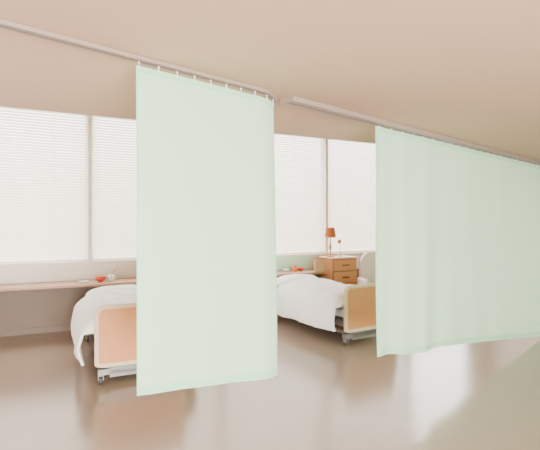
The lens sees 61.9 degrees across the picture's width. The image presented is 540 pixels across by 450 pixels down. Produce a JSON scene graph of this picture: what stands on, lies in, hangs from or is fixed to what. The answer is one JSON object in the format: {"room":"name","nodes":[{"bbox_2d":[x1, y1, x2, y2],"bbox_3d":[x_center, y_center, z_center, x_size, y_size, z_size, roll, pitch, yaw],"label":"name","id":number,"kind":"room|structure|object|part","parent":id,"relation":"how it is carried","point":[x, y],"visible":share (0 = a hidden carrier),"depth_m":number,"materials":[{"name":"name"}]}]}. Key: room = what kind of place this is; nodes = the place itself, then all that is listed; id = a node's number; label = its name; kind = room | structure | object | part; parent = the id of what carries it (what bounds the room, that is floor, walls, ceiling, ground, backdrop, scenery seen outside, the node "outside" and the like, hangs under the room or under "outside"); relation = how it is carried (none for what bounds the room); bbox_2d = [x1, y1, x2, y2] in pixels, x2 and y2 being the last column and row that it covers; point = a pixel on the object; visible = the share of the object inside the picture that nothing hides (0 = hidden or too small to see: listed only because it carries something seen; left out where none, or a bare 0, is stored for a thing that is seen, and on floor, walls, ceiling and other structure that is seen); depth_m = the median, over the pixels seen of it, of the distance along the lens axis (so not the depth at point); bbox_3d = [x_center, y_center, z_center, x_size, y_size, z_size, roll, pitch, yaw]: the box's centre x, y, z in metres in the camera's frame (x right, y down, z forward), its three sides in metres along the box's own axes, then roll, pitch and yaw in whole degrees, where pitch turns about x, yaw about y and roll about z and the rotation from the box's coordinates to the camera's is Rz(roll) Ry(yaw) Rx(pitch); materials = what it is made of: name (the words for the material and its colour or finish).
{"room":"hospital room","nodes":[
{"label":"hospital room","id":0,"kind":"room"},
{"bbox_2d":[0,115,363,283],"bbox_3d":[-0.171,-0.250,8.869,12.700,3.900,0.200,0,0,-26],"label":"wall","id":1,"kind":"structure","parent":0,"point":[81,271],"depth_m":7.40,"materials":[{"name":"paint"}]},
{"bbox_2d":[0,325,70,336],"bbox_3d":[-0.120,1.655,8.764,12.700,0.090,0.016,0,0,-26],"label":"baseboard","id":2,"kind":"structure","parent":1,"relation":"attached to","point":[4,333],"depth_m":7.04,"materials":[{"name":"plastic"}]},
{"bbox_2d":[0,262,87,265],"bbox_3d":[-4.018,0.613,6.936,2.254,0.024,0.130,0,0,-26],"label":"trim","id":3,"kind":"structure","parent":1,"relation":"attached to","point":[60,262],"depth_m":7.07,"materials":[{"name":"paint"}]},
{"bbox_2d":[0,115,87,263],"bbox_3d":[-4.059,-0.660,7.021,2.254,2.520,0.060,0,0,-26],"label":"window","id":4,"kind":"structure","parent":1,"relation":"in","point":[87,115],"depth_m":7.48,"materials":[{"name":"metal"}]},
{"bbox_2d":[0,107,86,262],"bbox_3d":[-4.024,-0.664,6.949,2.238,2.505,0.061,0,0,-26],"label":"window blind","id":5,"kind":"object","parent":4,"relation":"attached to","point":[17,218],"visible":0.89,"depth_m":7.15,"materials":[{"name":"white fabric"}]},
{"bbox_3d":[-4.024,0.576,6.949,2.238,0.024,0.036,0,0,-26],"label":"rail","id":6,"kind":"part","parent":5,"relation":"part of","materials":[{"name":"white plastic"}]},
{"bbox_3d":[-3.458,-0.650,7.192,0.004,2.440,0.005,0,0,-26],"label":"ladder cord","id":7,"kind":"part","parent":5,"relation":"part of","materials":[{"name":"white fabric"}]},
{"bbox_2d":[92,260,136,262],"bbox_3d":[-1.938,0.613,7.941,2.254,0.024,0.130,0,0,-26],"label":"trim","id":8,"kind":"structure","parent":1,"relation":"attached to","point":[121,260],"depth_m":7.55,"materials":[{"name":"paint"}]},
{"bbox_2d":[92,123,136,260],"bbox_3d":[-1.980,-0.660,8.027,2.254,2.520,0.061,0,0,-26],"label":"window","id":9,"kind":"structure","parent":1,"relation":"in","point":[92,123],"depth_m":7.62,"materials":[{"name":"metal"}]},
{"bbox_2d":[92,116,136,259],"bbox_3d":[-1.945,-0.664,7.955,2.238,2.505,0.061,0,0,-26],"label":"window blind","id":10,"kind":"object","parent":9,"relation":"attached to","point":[107,242],"visible":0.32,"depth_m":7.62,"materials":[{"name":"white fabric"}]},
{"bbox_3d":[-1.945,0.576,7.955,2.238,0.024,0.036,0,0,-26],"label":"rail","id":11,"kind":"part","parent":10,"relation":"part of","materials":[{"name":"white plastic"}]},
{"bbox_2d":[0,269,324,291],"bbox_3d":[-2.358,1.100,7.361,7.350,0.400,0.560,0,0,-26],"label":"countertop","id":12,"kind":"structure","parent":1,"relation":"attached to","point":[120,281],"depth_m":6.92,"materials":[{"name":"brown wood"}]},
{"bbox_2d":[95,276,105,281],"bbox_3d":[-2.689,0.858,7.140,0.180,0.085,0.180,0,0,0],"label":"bowl","id":13,"kind":"object","parent":12,"relation":"on","point":[98,278],"visible":1,"depth_m":7.09,"materials":[{"name":"red ceramic"}]},
{"bbox_2d":[108,274,115,280],"bbox_3d":[-2.545,0.845,7.225,0.111,0.110,0.092,0,0,11],"label":"mug","id":14,"kind":"object","parent":12,"relation":"on","point":[110,276],"visible":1,"depth_m":7.19,"materials":[{"name":"ceramic"}]},
{"bbox_2d":[291,265,296,271],"bbox_3d":[0.472,0.845,8.740,0.117,0.110,0.100,0,0,1],"label":"mug","id":15,"kind":"object","parent":12,"relation":"on","point":[294,267],"visible":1,"depth_m":8.70,"materials":[{"name":"orange ceramic"}]},
{"bbox_2d":[314,259,324,271],"bbox_3d":[0.954,0.784,8.680,0.240,0.230,0.025,0,0,-26],"label":"wooden board","id":16,"kind":"object","parent":12,"relation":"on","point":[319,265],"visible":1,"depth_m":8.67,"materials":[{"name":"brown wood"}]},
{"bbox_2d":[0,269,358,330],"bbox_3d":[-0.125,1.323,8.774,12.700,0.755,0.010,0,0,-26],"label":"wall","id":17,"kind":"structure","parent":1,"relation":"attached to","point":[22,309],"depth_m":7.08,"materials":[{"name":"beige paint"}]},
{"bbox_2d":[276,256,309,269],"bbox_3d":[-0.080,0.761,8.795,2.000,0.268,0.012,0,0,-26],"label":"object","id":18,"kind":"structure","parent":1,"relation":"attached to","point":[285,262],"depth_m":9.05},
{"bbox_2d":[276,144,322,254],"bbox_3d":[0.098,-0.660,9.032,2.251,2.520,0.061,0,0,-26],"label":"window","id":19,"kind":"structure","parent":1,"relation":"in","point":[321,144],"depth_m":9.34,"materials":[{"name":"metal"}]},
{"bbox_2d":[274,134,324,254],"bbox_3d":[0.133,-0.664,8.960,2.235,2.505,0.061,0,0,-26],"label":"window blind","id":20,"kind":"object","parent":19,"relation":"attached to","point":[290,237],"visible":0.56,"depth_m":9.19,"materials":[{"name":"white fabric"}]},
{"bbox_3d":[0.133,0.576,8.960,2.235,0.024,0.036,0,0,-26],"label":"rail","id":21,"kind":"part","parent":20,"relation":"part of","materials":[{"name":"white plastic"}]},
{"bbox_2d":[276,254,326,256],"bbox_3d":[0.140,0.613,8.947,2.251,0.024,0.130,0,0,-26],"label":"trim","id":22,"kind":"structure","parent":1,"relation":"attached to","point":[303,254],"depth_m":9.13,"materials":[{"name":"paint"}]},
{"bbox_2d":[328,252,364,254],"bbox_3d":[2.219,0.613,9.953,2.257,0.024,0.130,0,0,-26],"label":"trim","id":23,"kind":"structure","parent":1,"relation":"attached to","point":[364,252],"depth_m":9.60,"materials":[{"name":"paint"}]},
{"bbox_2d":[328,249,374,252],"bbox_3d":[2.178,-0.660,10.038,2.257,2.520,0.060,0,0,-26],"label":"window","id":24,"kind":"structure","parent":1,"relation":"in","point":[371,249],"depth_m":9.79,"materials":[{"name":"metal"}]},
{"bbox_2d":[328,139,375,252],"bbox_3d":[2.212,-0.664,9.966,2.241,2.505,0.062,0,0,-26],"label":"window blind","id":25,"kind":"object","parent":1,"relation":"attached to","point":[356,233],"visible":0.62,"depth_m":9.76,"materials":[{"name":"white fabric"}]},
{"bbox_3d":[2.212,0.576,9.966,2.241,0.024,0.036,0,0,-26],"label":"rail","id":26,"kind":"part","parent":25,"relation":"part of","materials":[{"name":"white plastic"}]},
{"bbox_2d":[0,0,539,160],"bbox_3d":[2.224,-1.623,3.918,12.700,1.355,11.200,0,0,-26],"label":"ceiling","id":27,"kind":"structure","parent":0,"point":[465,70],"depth_m":2.52,"materials":[{"name":"paint"}]},
{"bbox_2d":[0,19,276,105],"bbox_3d":[-0.766,-0.931,2.598,0.719,0.026,2.614,0,0,31],"label":"rail","id":28,"kind":"object","parent":27,"relation":"attached to","point":[5,24],"visible":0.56,"depth_m":2.46,"materials":[{"name":"silver metal"}]},
{"bbox_2d":[136,62,277,395],"bbox_3d":[-0.331,0.091,2.897,0.077,2.017,1.126,0,0,45],"label":"curtain","id":29,"kind":"object","parent":28,"relation":"hanging from","point":[207,278],"visible":1,"depth_m":2.82,"materials":[{"name":"green fabric"}]},
{"bbox_2d":[281,96,539,165],"bbox_3d":[2.534,-0.923,5.445,6.412,0.041,0.135,0,0,-41],"label":"rail","id":30,"kind":"object","parent":27,"relation":"attached to","point":[293,101],"visible":0.98,"depth_m":4.07,"materials":[{"name":"silver metal"}]},
{"bbox_2d":[375,126,539,356],"bbox_3d":[2.640,0.393,5.530,4.500,2.591,0.085,0,0,-41],"label":"curtain","id":31,"kind":"object","parent":30,"relation":"hanging from","point":[457,228],"visible":1,"depth_m":4.99,"materials":[{"name":"green fabric"}]},
{"bbox_2d":[0,315,539,449],"bbox_3d":[2.224,1.750,3.918,12.700,0.100,11.200,0,0,-26],"label":"floor","id":32,"kind":"structure","parent":0,"point":[326,393],"depth_m":4.29,"materials":[{"name":"plastic"}]},
{"bbox_2d":[85,303,136,384],"bbox_3d":[-1.849,1.275,5.852,0.970,0.850,2.070,0,0,-26],"label":"hospital bed","id":33,"kind":"object","parent":32,"relation":"on","point":[113,340],"visible":0.38,"depth_m":4.82,"materials":[{"name":"brown wood"}]},
{"bbox_3d":[-1.849,1.377,5.852,0.920,0.105,1.970,0,0,-26],"label":"bed frame","id":34,"kind":"part","parent":33,"relation":"part of","materials":[{"name":"grey metal"}]},
{"bbox_2d":[71,290,136,365],"bbox_3d":[-1.764,1.203,5.682,1.333,0.591,1.540,0,0,-26],"label":"duvet","id":35,"kind":"object","parent":33,"relation":"on","point":[82,322],"visible":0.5,"depth_m":5.54,"materials":[{"name":"white fabric"}]},
{"bbox_2d":[85,285,136,295],"bbox_3d":[-2.191,1.021,6.558,0.920,0.272,0.385,0,0,-26],"label":"pillow","id":36,"kind":"object","parent":33,"relation":"on","point":[115,287],"visible":0.22,"depth_m":6.48,"materials":[{"name":"fabric"}]},
{"bbox_3d":[-1.409,1.180,4.940,0.970,0.660,0.045,0,0,-26],"label":"footboard","id":37,"kind":"part","parent":33,"relation":"part of","materials":[{"name":"brown wood"}]},
{"bbox_3d":[-1.409,1.180,4.941,0.888,0.578,0.018,0,0,-26],"label":"inset panel","id":38,"kind":"part","parent":33,"relation":"part of","materials":[{"name":"orange wood"}]},
{"bbox_2d":[277,283,376,345],"bbox_3d":[0.918,1.275,7.385,0.970,0.850,2.070,0,0,-32],"label":"hospital bed","id":39,"kind":"object","parent":32,"relation":"on","point":[357,316],"visible":0.27,"depth_m":6.42,"materials":[{"name":"brown wood"}]},
{"bbox_2d":[277,274,316,286],"bbox_3d":[0.504,1.018,8.052,0.920,0.278,0.385,0,0,-32],"label":"pillow","id":40,"kind":"object","parent":39,"relation":"on","point":[286,278],"visible":0.36,"depth_m":7.91,"materials":[{"name":"fabric"}]},
{"bbox_2d":[277,277,350,331],"bbox_3d":[1.014,1.203,7.223,1.353,0.591,1.553,0,0,-32],"label":"duvet","id":41,"kind":"object","parent":39,"relation":"on","point":[310,301],"visible":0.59,"depth_m":6.87,"materials":[{"name":"white fabric"}]},
{"bbox_3d":[0.918,1.377,7.385,0.920,0.105,1.970,0,0,-32],"label":"bed frame","id":42,"kind":"part","parent":39,"relation":"part of","materials":[{"name":"grey metal"}]},
{"bbox_3d":[0.918,1.255,7.385,0.880,0.130,1.940,0,0,-32],"label":"mattress","id":43,"kind":"part","parent":39,"relation":"part of","materials":[{"name":"fabric"}]},
{"bbox_3d":[1.452,1.180,6.525,0.970,0.660,0.045,0,0,-32],"label":"footboard","id":44,"kind":"part","parent":39,"relation":"part of","materials":[{"name":"brown wood"}]},
{"bbox_3d":[1.452,1.180,6.525,0.888,0.578,0.018,0,0,-32],"label":"inset panel","id":45,"kind":"part","parent":39,"relation":"part of","materials":[{"name":"orange wood"}]},
{"bbox_2d":[318,255,358,284],"bbox_3d":[1.392,1.170,9.122,0.625,1.060,0.545,0,0,-26],"label":"base cabinet","id":46,"kind":"object","parent":32,"relation":"on","point":[343,269],"visible":0.53,"depth_m":8.93,"materials":[{"name":"brown wood"}]},
{"bbox_2d":[325,227,335,256],"bbox_3d":[1.209,0.345,9.025,0.236,0.590,0.236,0,0,0],"label":"table lamp","id":47,"kind":"object","parent":46,"relation":"on","point":[330,233],"visible":0.98,"depth_m":8.95,"materials":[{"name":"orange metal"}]},
{"bbox_3d":[1.209,0.150,9.025,0.236,0.200,0.236,0,0,0],"label":"lamp shade","id":48,"kind":"part","parent":47,"relation":"part of","materials":[{"name":"orange fabric"}]},
{"bbox_2d":[337,239,341,256],"bbox_3d":[1.417,0.468,9.152,0.096,0.345,0.088,0,0,0],"label":"flower vase","id":49,"kind":"object","parent":46,"relation":"on","point":[339,241],"visible":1,"depth_m":9.12,"materials":[{"name":"ceramic"}]},
{"bbox_3d":[1.490,1.032,8.925,0.536,0.215,0.023,0,0,-26],"label":"drawer","id":50,"kind":"part","parent":46,"relation":"part of","materials":[{"name":"brown wood"}]},
{"bbox_3d":[1.490,0.794,8.925,0.536,0.212,0.023,0,0,-26],"label":"drawer","id":51,"kind":"part","parent":46,"relation":"part of","materials":[{"name":"brown wood"}]},
{"bbox_2d":[357,252,375,284],"bbox_3d":[2.111,1.117,8.773,0.750,1.168,0.663,0,0,-8],"label":"armchair","id":52,"kind":"object","parent":32,"relation":"on","point":[367,262],"visible":0.29,"depth_m":8.95,"materials":[{"name":"beige fabric"}]},
{"bbox_3d":[1.792,1.220,8.672,0.090,0.400,0.510,0,0,-8],"label":"armrest","id":53,"kind":"part","parent":52,"relation":"part of","materials":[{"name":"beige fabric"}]}
]}

